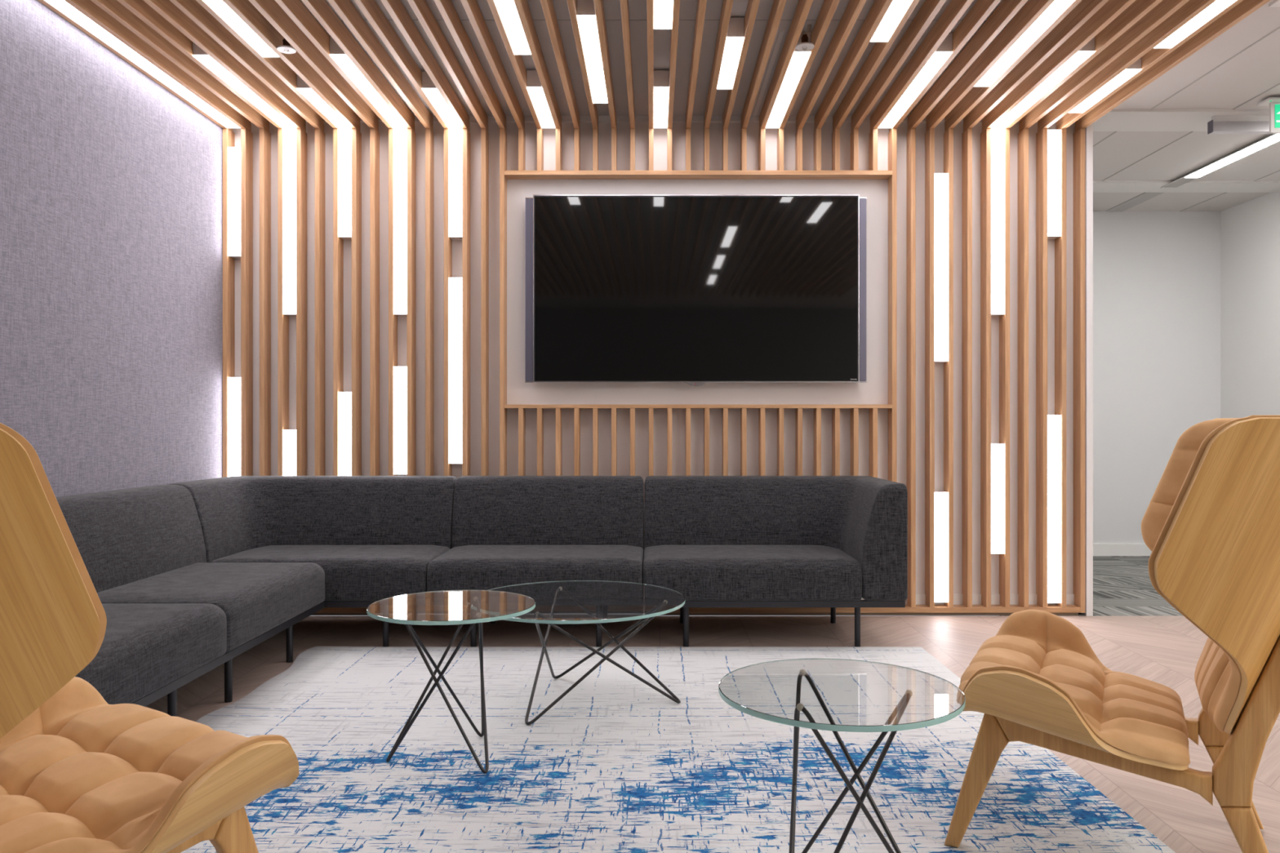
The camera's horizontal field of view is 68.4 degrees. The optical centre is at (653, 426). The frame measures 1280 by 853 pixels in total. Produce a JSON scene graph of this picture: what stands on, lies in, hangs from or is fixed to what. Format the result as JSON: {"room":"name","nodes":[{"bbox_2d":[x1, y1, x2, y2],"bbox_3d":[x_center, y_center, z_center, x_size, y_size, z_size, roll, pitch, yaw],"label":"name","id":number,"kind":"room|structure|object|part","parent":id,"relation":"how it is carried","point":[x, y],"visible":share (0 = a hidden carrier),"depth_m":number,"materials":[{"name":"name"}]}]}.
{"room":"lobby","nodes":[
{"label":"lobby","id":0,"kind":"room"},
{"bbox_2d":[0,0,222,497],"bbox_3d":[-2.350,-0.450,1.025,0.150,2.900,8.450,0,0,0],"label":"wall","id":1,"kind":"structure","parent":0,"point":[111,183],"depth_m":3.89,"materials":[{"name":"purple fabric"}]},
{"bbox_2d":[315,19,1011,20],"bbox_3d":[0.013,-1.663,3.850,4.575,0.002,0.004,0,0,0],"label":"trim","id":2,"kind":"structure","parent":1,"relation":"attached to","point":[316,20],"depth_m":3.85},
{"bbox_2d":[232,122,1075,594],"bbox_3d":[0.021,-0.450,5.153,4.593,2.900,0.194,0,0,0],"label":"wall","id":3,"kind":"structure","parent":0,"point":[875,391],"depth_m":5.06,"materials":[{"name":"wood"}]},
{"bbox_2d":[222,128,1084,615],"bbox_3d":[0.003,-0.287,5.009,4.555,2.574,0.094,0,0,0],"label":"wall screen","id":4,"kind":"object","parent":3,"relation":"attached to","point":[911,608],"visible":0.78,"depth_m":4.97,"materials":[{"name":"brown wood"}]},
{"bbox_2d":[227,146,240,258],"bbox_3d":[-2.214,-1.189,5.013,0.069,0.574,0.085,0,0,0],"label":"strip light","id":5,"kind":"object","parent":4,"relation":"attached to","point":[233,153],"visible":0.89,"depth_m":4.97,"materials":[{"name":"white"}]},
{"bbox_2d":[227,377,240,476],"bbox_3d":[-2.214,0.096,5.013,0.069,0.713,0.085,0,0,0],"label":"strip light","id":6,"kind":"object","parent":4,"relation":"attached to","point":[233,383],"visible":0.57,"depth_m":4.97,"materials":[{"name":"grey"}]},
{"bbox_2d":[283,128,296,315],"bbox_3d":[-1.922,-1.083,5.013,0.069,0.977,0.085,0,0,0],"label":"strip light","id":7,"kind":"object","parent":4,"relation":"attached to","point":[289,135],"visible":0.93,"depth_m":4.97,"materials":[{"name":"white"}]},
{"bbox_2d":[283,429,296,475],"bbox_3d":[-1.922,0.319,5.013,0.069,0.605,0.085,0,0,0],"label":"strip light","id":8,"kind":"object","parent":4,"relation":"attached to","point":[289,435],"visible":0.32,"depth_m":4.97,"materials":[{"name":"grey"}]},
{"bbox_2d":[337,128,351,239],"bbox_3d":[-1.630,-1.288,5.013,0.069,0.569,0.085,0,0,0],"label":"strip light","id":9,"kind":"object","parent":4,"relation":"attached to","point":[344,135],"visible":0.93,"depth_m":4.97,"materials":[{"name":"white"}]},
{"bbox_2d":[337,391,351,475],"bbox_3d":[-1.630,0.118,5.013,0.069,0.601,0.085,0,0,0],"label":"strip light","id":10,"kind":"object","parent":4,"relation":"attached to","point":[344,398],"visible":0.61,"depth_m":4.97,"materials":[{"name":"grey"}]},
{"bbox_2d":[393,128,406,315],"bbox_3d":[-1.338,-1.083,5.013,0.069,0.977,0.085,0,0,0],"label":"strip light","id":11,"kind":"object","parent":4,"relation":"attached to","point":[399,135],"visible":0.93,"depth_m":4.97,"materials":[{"name":"white"}]},
{"bbox_2d":[393,366,406,474],"bbox_3d":[-1.338,-0.032,5.013,0.069,0.571,0.085,0,0,0],"label":"strip light","id":12,"kind":"object","parent":4,"relation":"attached to","point":[399,372],"visible":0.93,"depth_m":4.97,"materials":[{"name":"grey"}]},
{"bbox_2d":[448,277,462,463],"bbox_3d":[-1.045,-0.296,5.013,0.070,0.983,0.085,0,0,0],"label":"strip light","id":13,"kind":"object","parent":4,"relation":"attached to","point":[455,283],"visible":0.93,"depth_m":4.97,"materials":[{"name":"white"}]},
{"bbox_2d":[448,128,462,239],"bbox_3d":[-1.045,-1.288,5.013,0.070,0.569,0.085,0,0,0],"label":"strip light","id":14,"kind":"object","parent":4,"relation":"attached to","point":[455,135],"visible":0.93,"depth_m":4.97,"materials":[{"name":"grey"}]},
{"bbox_3d":[0.003,0.970,5.005,4.505,0.029,0.075,0,0,0],"label":"rail","id":15,"kind":"part","parent":4,"relation":"part of","materials":[{"name":"brown wood"}]},
{"bbox_3d":[0.237,-0.106,5.011,2.047,0.020,0.091,0,0,0],"label":"frame rail","id":16,"kind":"part","parent":4,"relation":"part of","materials":[{"name":"brown wood"}]},
{"bbox_3d":[0.237,-1.339,5.009,2.047,0.024,0.094,0,0,0],"label":"frame rail","id":17,"kind":"part","parent":4,"relation":"part of","materials":[{"name":"brown wood"}]},
{"bbox_2d":[934,173,948,362],"bbox_3d":[1.521,-0.841,5.013,0.072,0.993,0.085,0,0,0],"label":"strip light","id":18,"kind":"object","parent":4,"relation":"attached to","point":[941,180],"visible":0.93,"depth_m":4.97,"materials":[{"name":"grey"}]},
{"bbox_2d":[934,491,948,602],"bbox_3d":[1.521,0.638,5.013,0.072,0.581,0.085,0,0,0],"label":"strip light","id":19,"kind":"object","parent":4,"relation":"attached to","point":[941,498],"visible":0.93,"depth_m":4.97,"materials":[{"name":"white"}]},
{"bbox_2d":[991,128,1004,315],"bbox_3d":[1.820,-1.083,5.013,0.072,0.977,0.085,0,0,0],"label":"strip light","id":20,"kind":"object","parent":4,"relation":"attached to","point":[997,135],"visible":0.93,"depth_m":4.97,"materials":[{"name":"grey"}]},
{"bbox_2d":[991,443,1004,553],"bbox_3d":[1.820,0.382,5.013,0.072,0.581,0.085,0,0,0],"label":"strip light","id":21,"kind":"object","parent":4,"relation":"attached to","point":[997,450],"visible":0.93,"depth_m":4.97,"materials":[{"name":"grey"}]},
{"bbox_2d":[1047,414,1061,603],"bbox_3d":[2.118,0.436,5.013,0.072,0.993,0.085,0,0,0],"label":"strip light","id":22,"kind":"object","parent":4,"relation":"attached to","point":[1054,421],"visible":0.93,"depth_m":4.97,"materials":[{"name":"white"}]},
{"bbox_2d":[1047,129,1061,239],"bbox_3d":[2.118,-1.287,5.013,0.072,0.561,0.085,0,0,0],"label":"strip light","id":23,"kind":"object","parent":4,"relation":"attached to","point":[1054,136],"visible":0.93,"depth_m":4.97,"materials":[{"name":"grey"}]},
{"bbox_2d":[269,115,1056,122],"bbox_3d":[0.003,-1.649,5.046,4.555,0.030,0.020,0,0,0],"label":"trim","id":24,"kind":"structure","parent":3,"relation":"attached to","point":[491,118],"depth_m":5.04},
{"bbox_2d":[524,194,866,386],"bbox_3d":[0.224,-0.718,5.006,1.804,1.010,0.098,0,0,0],"label":"television","id":25,"kind":"object","parent":3,"relation":"attached to","point":[694,290],"visible":1,"depth_m":4.96,"materials":[{"name":"glass"}]},
{"bbox_2d":[861,594,1074,604],"bbox_3d":[0.005,0.950,5.050,4.560,0.100,0.012,0,0,0],"label":"baseboard","id":26,"kind":"structure","parent":3,"relation":"attached to","point":[920,598],"depth_m":5.04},
{"bbox_2d":[1080,123,1093,616],"bbox_3d":[2.301,-0.450,5.009,0.034,2.900,0.094,0,0,0],"label":"trim","id":27,"kind":"structure","parent":3,"relation":"attached to","point":[1089,130],"depth_m":4.96,"materials":[{"name":"white paint"}]},
{"bbox_2d":[145,555,1279,852],"bbox_3d":[1.000,1.025,2.150,7.200,0.050,10.700,0,0,0],"label":"floor","id":28,"kind":"structure","parent":0,"point":[1166,651],"depth_m":4.35,"materials":[{"name":"brown wood"}]},
{"bbox_2d":[55,475,907,716],"bbox_3d":[-0.525,0.628,3.580,3.317,0.744,2.648,0,0,0],"label":"sofa","id":29,"kind":"object","parent":28,"relation":"on","point":[188,578],"visible":0.79,"depth_m":4.21,"materials":[{"name":"grey fabric"}]},
{"bbox_3d":[-2.082,0.517,3.700,0.204,0.522,0.957,0,0,0],"label":"backrest","id":30,"kind":"part","parent":29,"relation":"part of","materials":[{"name":"grey fabric"}]},
{"bbox_2d":[75,603,226,704],"bbox_3d":[-1.726,0.685,2.737,0.544,0.186,0.962,0,0,0],"label":"seat cushion","id":31,"kind":"object","parent":29,"relation":"on","point":[146,651],"depth_m":2.82,"materials":[{"name":"grey fabric"}]},
{"bbox_3d":[-1.545,0.903,3.020,0.027,0.194,0.027,0,0,0],"label":"leg","id":32,"kind":"part","parent":29,"relation":"part of","materials":[{"name":"black metal"}]},
{"bbox_2d":[97,562,324,653],"bbox_3d":[-1.726,0.685,3.700,0.544,0.186,0.959,0,0,0],"label":"seat cushion","id":33,"kind":"object","parent":29,"relation":"on","point":[257,601],"depth_m":3.57,"materials":[{"name":"grey fabric"}]},
{"bbox_3d":[-1.545,0.903,3.420,0.027,0.194,0.027,0,0,0],"label":"leg","id":34,"kind":"part","parent":29,"relation":"part of","materials":[{"name":"black metal"}]},
{"bbox_3d":[-1.545,0.903,3.995,0.027,0.194,0.027,0,0,0],"label":"leg","id":35,"kind":"part","parent":29,"relation":"part of","materials":[{"name":"black metal"}]},
{"bbox_3d":[-1.599,0.517,4.543,1.170,0.522,0.722,0,0,0],"label":"backrest","id":36,"kind":"part","parent":29,"relation":"part of","materials":[{"name":"grey fabric"}]},
{"bbox_2d":[211,545,449,600],"bbox_3d":[-1.506,0.685,4.450,0.984,0.186,0.539,0,0,0],"label":"seat cushion","id":37,"kind":"object","parent":29,"relation":"on","point":[351,572],"depth_m":4.20,"materials":[{"name":"grey fabric"}]},
{"bbox_3d":[-1.215,0.900,4.258,0.040,0.200,0.071,0,0,0],"label":"leg","id":38,"kind":"part","parent":29,"relation":"part of","materials":[{"name":"black metal"}]},
{"bbox_3d":[-0.817,0.900,4.258,0.040,0.200,0.071,0,0,0],"label":"leg","id":39,"kind":"part","parent":29,"relation":"part of","materials":[{"name":"black metal"}]},
{"bbox_3d":[-0.516,0.793,3.575,3.277,0.028,2.619,0,0,0],"label":"frame","id":40,"kind":"part","parent":29,"relation":"part of","materials":[{"name":"black metal"}]},
{"bbox_2d":[426,545,643,591],"bbox_3d":[-0.530,0.685,4.450,0.960,0.186,0.540,0,0,0],"label":"seat cushion","id":41,"kind":"object","parent":29,"relation":"on","point":[454,567],"depth_m":4.19,"materials":[{"name":"grey fabric"}]},
{"bbox_3d":[-0.530,0.517,4.802,0.960,0.522,0.204,0,0,0],"label":"backrest","id":42,"kind":"part","parent":29,"relation":"part of","materials":[{"name":"grey fabric"}]},
{"bbox_3d":[-0.247,0.900,4.258,0.040,0.200,0.071,0,0,0],"label":"leg","id":43,"kind":"part","parent":29,"relation":"part of","materials":[{"name":"black metal"}]},
{"bbox_3d":[0.148,0.903,4.790,0.027,0.194,0.027,0,0,0],"label":"leg","id":44,"kind":"part","parent":29,"relation":"part of","materials":[{"name":"black metal"}]},
{"bbox_3d":[0.148,0.900,4.258,0.040,0.200,0.071,0,0,0],"label":"leg","id":45,"kind":"part","parent":29,"relation":"part of","materials":[{"name":"black metal"}]},
{"bbox_2d":[643,545,862,600],"bbox_3d":[0.442,0.685,4.450,0.976,0.186,0.540,0,0,0],"label":"seat cushion","id":46,"kind":"object","parent":29,"relation":"on","point":[697,572],"depth_m":4.18,"materials":[{"name":"grey fabric"}]},
{"bbox_3d":[0.543,0.517,4.543,1.179,0.522,0.722,0,0,0],"label":"backrest","id":47,"kind":"part","parent":29,"relation":"part of","materials":[{"name":"grey fabric"}]},
{"bbox_3d":[0.915,0.903,4.790,0.027,0.194,0.027,0,0,0],"label":"leg","id":48,"kind":"part","parent":29,"relation":"part of","materials":[{"name":"black metal"}]},
{"bbox_3d":[0.927,0.900,4.258,0.040,0.200,0.071,0,0,0],"label":"leg","id":49,"kind":"part","parent":29,"relation":"part of","materials":[{"name":"black metal"}]},
{"bbox_2d":[180,646,1175,852],"bbox_3d":[-0.155,0.993,2.292,2.760,0.012,3.892,0,0,0],"label":"area rug","id":50,"kind":"object","parent":28,"relation":"on","point":[616,765],"visible":0.75,"depth_m":2.71,"materials":[{"name":"carpet"}]},
{"bbox_2d":[0,422,298,852],"bbox_3d":[-1.115,0.481,1.540,0.852,1.019,0.859,0,0,33],"label":"wingback armchair","id":51,"kind":"object","parent":50,"relation":"on","point":[80,772],"visible":1,"depth_m":1.52,"materials":[{"name":"beige leather"}]},
{"bbox_2d":[0,422,106,672],"bbox_3d":[-1.228,0.315,1.367,0.834,0.686,0.423,0,0,33],"label":"chair back","id":52,"kind":"object","parent":51,"relation":"on","point":[53,619],"depth_m":1.25,"materials":[{"name":"brown wood"}]},
{"bbox_2d":[0,676,292,852],"bbox_3d":[-1.028,0.621,1.675,0.715,0.197,0.481,0,0,33],"label":"seat cushion","id":53,"kind":"object","parent":51,"relation":"on","point":[82,773],"depth_m":1.62,"materials":[{"name":"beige leather"}]},
{"bbox_3d":[-0.884,0.725,1.517,0.039,0.157,0.453,0,0,33],"label":"rail","id":54,"kind":"part","parent":51,"relation":"part of","materials":[{"name":"brown wood"}]},
{"bbox_3d":[-0.744,0.819,1.726,0.042,0.345,0.147,0,0,40],"label":"leg","id":55,"kind":"part","parent":51,"relation":"part of","materials":[{"name":"brown wood"}]},
{"bbox_2d":[366,590,535,773],"bbox_3d":[-0.605,0.763,2.835,0.496,0.456,0.496,0,0,0],"label":"glass table","id":56,"kind":"object","parent":50,"relation":"on","point":[445,607],"visible":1,"depth_m":2.77,"materials":[{"name":"clear"}]},
{"bbox_3d":[-0.631,0.771,2.844,0.318,0.442,0.328,0,0,0],"label":"rod frame","id":57,"kind":"part","parent":56,"relation":"part of","materials":[{"name":"metal"}]},
{"bbox_3d":[-0.605,0.541,2.835,0.496,0.012,0.496,0,0,0],"label":"glass","id":58,"kind":"part","parent":56,"relation":"part of","materials":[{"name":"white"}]},
{"bbox_2d":[488,580,684,724],"bbox_3d":[-0.277,0.806,3.400,0.784,0.372,0.784,0,0,0],"label":"glass table","id":59,"kind":"object","parent":50,"relation":"on","point":[565,602],"visible":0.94,"depth_m":3.32,"materials":[{"name":"clear"}]},
{"bbox_3d":[-0.277,0.626,3.400,0.784,0.012,0.784,0,0,0],"label":"glass","id":60,"kind":"part","parent":59,"relation":"part of","materials":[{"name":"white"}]},
{"bbox_3d":[-0.166,0.813,3.409,0.526,0.356,0.588,0,0,0],"label":"rod frame","id":61,"kind":"part","parent":59,"relation":"part of","materials":[{"name":"metal"}]},
{"bbox_2d":[718,658,965,852],"bbox_3d":[0.380,0.763,1.927,0.492,0.456,0.492,0,0,0],"label":"glass table","id":62,"kind":"object","parent":50,"relation":"on","point":[835,695],"visible":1,"depth_m":1.89,"materials":[{"name":"clear"}]},
{"bbox_3d":[0.380,0.541,1.927,0.492,0.012,0.492,0,0,0],"label":"glass","id":63,"kind":"part","parent":62,"relation":"part of","materials":[{"name":"white"}]},
{"bbox_3d":[0.409,0.771,1.960,0.311,0.441,0.336,0,0,0],"label":"rod frame","id":64,"kind":"part","parent":62,"relation":"part of","materials":[{"name":"metal"}]},
{"bbox_2d":[944,414,1279,852],"bbox_3d":[1.175,0.481,2.243,0.859,1.019,0.852,0,0,27],"label":"wingback armchair","id":65,"kind":"object","parent":50,"relation":"on","point":[1211,522],"visible":0.99,"depth_m":1.99,"materials":[{"name":"brown wood"}]},
{"bbox_3d":[0.761,0.819,2.214,0.147,0.345,0.042,0,0,20],"label":"leg","id":66,"kind":"part","parent":65,"relation":"part of","materials":[{"name":"brown wood"}]},
{"bbox_2d":[958,609,1190,764],"bbox_3d":[1.032,0.621,2.314,0.481,0.197,0.715,0,0,27],"label":"seat cushion","id":67,"kind":"object","parent":65,"relation":"on","point":[1039,682],"depth_m":2.12,"materials":[{"name":"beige leather"}]},
{"bbox_3d":[0.988,0.725,2.105,0.453,0.157,0.039,0,0,27],"label":"rail","id":68,"kind":"part","parent":65,"relation":"part of","materials":[{"name":"brown wood"}]},
{"bbox_3d":[1.172,0.725,2.475,0.453,0.157,0.039,0,0,27],"label":"rail","id":69,"kind":"part","parent":65,"relation":"part of","materials":[{"name":"brown wood"}]},
{"bbox_2d":[1141,414,1279,732],"bbox_3d":[1.360,0.315,2.150,0.423,0.686,0.834,0,0,27],"label":"chair back","id":70,"kind":"object","parent":65,"relation":"on","point":[1211,522],"depth_m":1.86,"materials":[{"name":"wood"}]},
{"bbox_3d":[1.489,0.485,2.317,0.255,0.633,0.041,0,0,27],"label":"post","id":71,"kind":"part","parent":65,"relation":"part of","materials":[{"name":"brown wood"}]},
{"bbox_3d":[1.446,0.892,2.345,0.129,0.198,0.040,0,0,22],"label":"leg","id":72,"kind":"part","parent":65,"relation":"part of","materials":[{"name":"brown wood"}]},
{"bbox_3d":[1.256,0.892,1.964,0.129,0.198,0.040,0,0,31],"label":"leg","id":73,"kind":"part","parent":65,"relation":"part of","materials":[{"name":"brown wood"}]},
{"bbox_3d":[1.305,0.485,1.947,0.255,0.633,0.041,0,0,27],"label":"post","id":74,"kind":"part","parent":65,"relation":"part of","materials":[{"name":"brown wood"}]},
{"bbox_2d":[275,0,1279,211],"bbox_3d":[1.113,-1.782,2.100,6.975,0.236,10.600,0,0,0],"label":"ceiling","id":75,"kind":"structure","parent":0,"point":[1255,70],"depth_m":4.50,"materials":[{"name":"wood"}]},
{"bbox_2d":[276,38,296,53],"bbox_3d":[-1.532,-1.618,3.930,0.077,0.110,0.077,0,0,0],"label":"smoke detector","id":76,"kind":"object","parent":75,"relation":"attached to","point":[286,48],"visible":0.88,"depth_m":3.92,"materials":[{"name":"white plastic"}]},
{"bbox_2d":[37,0,1270,132],"bbox_3d":[0.003,-1.615,1.718,4.555,0.083,6.635,0,0,0],"label":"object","id":77,"kind":"structure","parent":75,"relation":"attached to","point":[163,33],"depth_m":4.04,"materials":[{"name":"brown wood"}]},
{"bbox_2d":[44,0,239,128],"bbox_3d":[-2.214,-1.615,3.432,0.069,0.083,3.063,0,0,0],"label":"strip light","id":78,"kind":"object","parent":77,"relation":"attached to","point":[62,6],"visible":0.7,"depth_m":4.02,"materials":[{"name":"white"}]},
{"bbox_2d":[202,0,279,57],"bbox_3d":[-1.630,-1.615,3.205,0.069,0.083,1.610,0,0,0],"label":"strip light","id":79,"kind":"object","parent":77,"relation":"attached to","point":[220,7],"visible":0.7,"depth_m":3.71,"materials":[{"name":"white"}]},
{"bbox_2d":[192,41,295,128],"bbox_3d":[-1.922,-1.615,4.480,0.069,0.083,0.967,0,0,0],"label":"strip light","id":80,"kind":"object","parent":77,"relation":"attached to","point":[200,55],"visible":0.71,"depth_m":4.35,"materials":[{"name":"white"}]},
{"bbox_2d":[297,75,351,128],"bbox_3d":[-1.630,-1.615,4.677,0.069,0.083,0.572,0,0,0],"label":"strip light","id":81,"kind":"object","parent":77,"relation":"attached to","point":[303,87],"visible":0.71,"depth_m":4.59,"materials":[{"name":"white"}]},
{"bbox_2d":[329,35,406,128],"bbox_3d":[-1.338,-1.615,4.476,0.069,0.083,0.974,0,0,0],"label":"strip light","id":82,"kind":"object","parent":77,"relation":"attached to","point":[336,53],"visible":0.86,"depth_m":4.33,"materials":[{"name":"white"}]},
{"bbox_2d":[422,71,462,128],"bbox_3d":[-1.045,-1.615,4.677,0.070,0.083,0.572,0,0,0],"label":"strip light","id":83,"kind":"object","parent":77,"relation":"attached to","point":[428,87],"visible":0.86,"depth_m":4.57,"materials":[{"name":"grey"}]},
{"bbox_2d":[493,0,531,54],"bbox_3d":[-0.553,-1.615,3.616,0.070,0.083,0.732,0,0,0],"label":"strip light","id":84,"kind":"object","parent":77,"relation":"attached to","point":[507,9],"visible":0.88,"depth_m":3.70,"materials":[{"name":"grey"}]},
{"bbox_2d":[526,70,555,128],"bbox_3d":[-0.553,-1.615,4.668,0.070,0.083,0.589,0,0,0],"label":"strip light","id":85,"kind":"object","parent":77,"relation":"attached to","point":[534,86],"visible":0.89,"depth_m":4.54,"materials":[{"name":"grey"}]},
{"bbox_2d":[577,0,607,103],"bbox_3d":[-0.258,-1.615,4.096,0.070,0.083,0.972,0,0,0],"label":"strip light","id":86,"kind":"object","parent":77,"relation":"attached to","point":[586,16],"visible":0.92,"depth_m":3.93,"materials":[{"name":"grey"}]},
{"bbox_2d":[653,70,668,128],"bbox_3d":[0.037,-1.615,4.668,0.070,0.083,0.589,0,0,0],"label":"strip light","id":87,"kind":"object","parent":77,"relation":"attached to","point":[660,77],"visible":0.89,"depth_m":4.51,"materials":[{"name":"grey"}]},
{"bbox_2d":[653,0,672,29],"bbox_3d":[0.037,-1.615,3.463,0.070,0.083,0.526,0,0,0],"label":"strip light","id":88,"kind":"object","parent":77,"relation":"attached to","point":[663,9],"visible":1,"depth_m":3.59,"materials":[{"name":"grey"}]},
{"bbox_2d":[716,17,744,88],"bbox_3d":[0.332,-1.615,4.101,0.070,0.083,0.579,0,0,0],"label":"strip light","id":89,"kind":"object","parent":77,"relation":"attached to","point":[735,32],"visible":0.89,"depth_m":3.96,"materials":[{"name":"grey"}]},
{"bbox_2d":[765,33,810,128],"bbox_3d":[0.627,-1.615,4.463,0.070,0.083,1.001,0,0,0],"label":"strip light","id":90,"kind":"object","parent":77,"relation":"attached to","point":[799,59],"visible":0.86,"depth_m":4.34,"materials":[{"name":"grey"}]},
{"bbox_2d":[870,0,912,41],"bbox_3d":[0.923,-1.615,3.585,0.070,0.083,0.530,0,0,0],"label":"strip light","id":91,"kind":"object","parent":77,"relation":"attached to","point":[897,9],"visible":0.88,"depth_m":3.64,"materials":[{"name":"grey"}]},
{"bbox_2d":[878,33,952,128],"bbox_3d":[1.222,-1.615,4.463,0.073,0.083,1.001,0,0,0],"label":"strip light","id":92,"kind":"object","parent":77,"relation":"attached to","point":[943,52],"visible":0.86,"depth_m":4.30,"materials":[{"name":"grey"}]},
{"bbox_2d":[973,0,1075,86],"bbox_3d":[1.521,-1.615,3.739,0.072,0.083,1.237,0,0,0],"label":"strip light","id":93,"kind":"object","parent":77,"relation":"attached to","point":[1057,7],"visible":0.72,"depth_m":3.84,"materials":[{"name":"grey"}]},
{"bbox_2d":[991,36,1094,128],"bbox_3d":[1.820,-1.615,4.459,0.072,0.083,1.008,0,0,0],"label":"strip light","id":94,"kind":"object","parent":77,"relation":"attached to","point":[1088,49],"visible":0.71,"depth_m":4.32,"materials":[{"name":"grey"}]},
{"bbox_2d":[1068,57,1141,112],"bbox_3d":[2.118,-1.615,4.438,0.072,0.083,0.568,0,0,0],"label":"strip light","id":95,"kind":"object","parent":77,"relation":"attached to","point":[1135,67],"visible":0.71,"depth_m":4.36,"materials":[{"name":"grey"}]},
{"bbox_2d":[1154,0,1236,48],"bbox_3d":[2.118,-1.615,3.007,0.072,0.083,1.815,0,0,0],"label":"strip light","id":96,"kind":"object","parent":77,"relation":"attached to","point":[1218,6],"visible":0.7,"depth_m":3.67,"materials":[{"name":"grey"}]},
{"bbox_2d":[752,30,784,116],"bbox_3d":[0.540,-1.661,4.490,0.020,0.006,1.080,0,0,0],"label":"trim","id":97,"kind":"structure","parent":75,"relation":"attached to","point":[780,34],"depth_m":4.38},
{"bbox_2d":[795,24,813,51],"bbox_3d":[0.627,-1.618,3.900,0.077,0.111,0.077,0,0,0],"label":"sprinkler","id":98,"kind":"object","parent":75,"relation":"attached to","point":[804,46],"visible":1,"depth_m":3.89,"materials":[{"name":"white metal"}]},
{"bbox_2d":[1093,131,1117,146],"bbox_3d":[2.610,-1.662,5.815,0.008,0.004,1.110,0,0,0],"label":"trim","id":99,"kind":"structure","parent":75,"relation":"attached to","point":[1115,131],"depth_m":5.44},
{"bbox_2d":[1105,192,1163,211],"bbox_3d":[3.555,-1.661,6.960,0.130,0.006,0.600,0,0,0],"label":"ceiling vent","id":100,"kind":"object","parent":75,"relation":"in","point":[1144,197],"visible":1,"depth_m":6.95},
{"bbox_2d":[1102,131,1193,181],"bbox_3d":[3.040,-1.662,5.815,0.008,0.004,1.110,0,0,0],"label":"trim","id":101,"kind":"structure","parent":75,"relation":"attached to","point":[1191,131],"depth_m":5.76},
{"bbox_2d":[1093,109,1269,131],"bbox_3d":[3.354,-1.657,5.095,2.072,0.014,0.330,0,0,0],"label":"ceiling beam","id":102,"kind":"structure","parent":75,"relation":"attached to","point":[1116,120],"depth_m":5.06,"materials":[{"name":"paint"}]},
{"bbox_2d":[1093,180,1279,192],"bbox_3d":[3.354,-1.657,6.500,2.072,0.014,0.260,0,0,0],"label":"trim","id":103,"kind":"structure","parent":75,"relation":"attached to","point":[1099,186],"depth_m":6.47,"materials":[{"name":"paint"}]},
{"bbox_2d":[1151,26,1279,109],"bbox_3d":[2.610,-1.662,4.315,0.008,0.004,1.230,0,0,0],"label":"trim","id":104,"kind":"structure","parent":75,"relation":"attached to","point":[1278,28],"depth_m":4.34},
{"bbox_2d":[1160,133,1279,187],"bbox_3d":[3.547,-1.645,5.340,0.101,0.009,2.292,0,0,0],"label":"recessed light","id":105,"kind":"object","parent":75,"relation":"in","point":[1273,138],"visible":1,"depth_m":5.81,"materials":[{"name":"grey"}]},
{"bbox_3d":[3.547,-1.643,6.336,0.089,0.002,0.248,0,0,0],"label":"sensor panel","id":106,"kind":"part","parent":105,"relation":"part of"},
{"bbox_2d":[1185,133,1279,177],"bbox_3d":[3.547,-1.642,5.200,0.089,0.003,2.000,0,0,0],"label":"diffuser","id":107,"kind":"object","parent":105,"relation":"attached to","point":[1273,138],"depth_m":5.71,"materials":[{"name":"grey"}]},
{"bbox_2d":[1180,170,1279,211],"bbox_3d":[4.070,-1.662,6.265,0.008,0.004,2.010,0,0,0],"label":"trim","id":108,"kind":"structure","parent":75,"relation":"attached to","point":[1277,171],"depth_m":6.78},
{"bbox_2d":[1207,115,1279,134],"bbox_3d":[3.670,-1.605,5.000,1.424,0.091,0.044,0,0,0],"label":"door track","id":109,"kind":"object","parent":75,"relation":"attached to","point":[1218,124],"visible":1,"depth_m":4.98,"materials":[{"name":"silver metal"}]},
{"bbox_2d":[1232,83,1279,109],"bbox_3d":[3.040,-1.662,4.315,0.008,0.004,1.230,0,0,0],"label":"trim","id":110,"kind":"structure","parent":75,"relation":"attached to","point":[1279,83],"depth_m":4.74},
{"bbox_2d":[1257,97,1279,133],"bbox_3d":[3.295,-1.567,4.760,0.420,0.165,0.100,0,0,0],"label":"exit sign","id":111,"kind":"object","parent":75,"relation":"hanging from","point":[1273,103],"visible":1,"depth_m":4.75,"materials":[{"name":"green plastic"}]},
{"bbox_3d":[3.295,-1.643,4.760,0.420,0.012,0.100,0,0,0],"label":"ceiling plate","id":112,"kind":"part","parent":111,"relation":"part of","materials":[{"name":"white ceramic"}]},
{"bbox_3d":[3.295,-1.561,4.760,0.354,0.153,0.012,0,0,0],"label":"sign panel","id":113,"kind":"part","parent":111,"relation":"part of","materials":[{"name":"plastic"}]},
{"bbox_2d":[1268,0,1279,7],"bbox_3d":[3.405,-1.657,3.050,1.970,0.014,1.300,0,0,0],"label":"trim","id":114,"kind":"structure","parent":75,"relation":"attached to","point":[1275,3],"depth_m":3.68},
{"bbox_2d":[1093,211,1220,543],"bbox_3d":[3.400,-0.450,7.340,2.400,2.900,0.120,0,0,0],"label":"wall","id":115,"kind":"structure","parent":0,"point":[1157,274],"depth_m":7.28,"materials":[{"name":"paint"}]},
{"bbox_2d":[1093,543,1151,555],"bbox_3d":[3.354,0.953,7.272,2.072,0.094,0.015,0,0,0],"label":"baseboard","id":116,"kind":"structure","parent":115,"relation":"attached to","point":[1099,549],"depth_m":7.26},
{"bbox_2d":[1220,191,1279,417],"bbox_3d":[4.495,-0.450,2.040,0.210,2.900,10.480,0,0,0],"label":"wall","id":117,"kind":"structure","parent":0,"point":[1250,230],"depth_m":6.92,"materials":[{"name":"white paint"}]}
]}

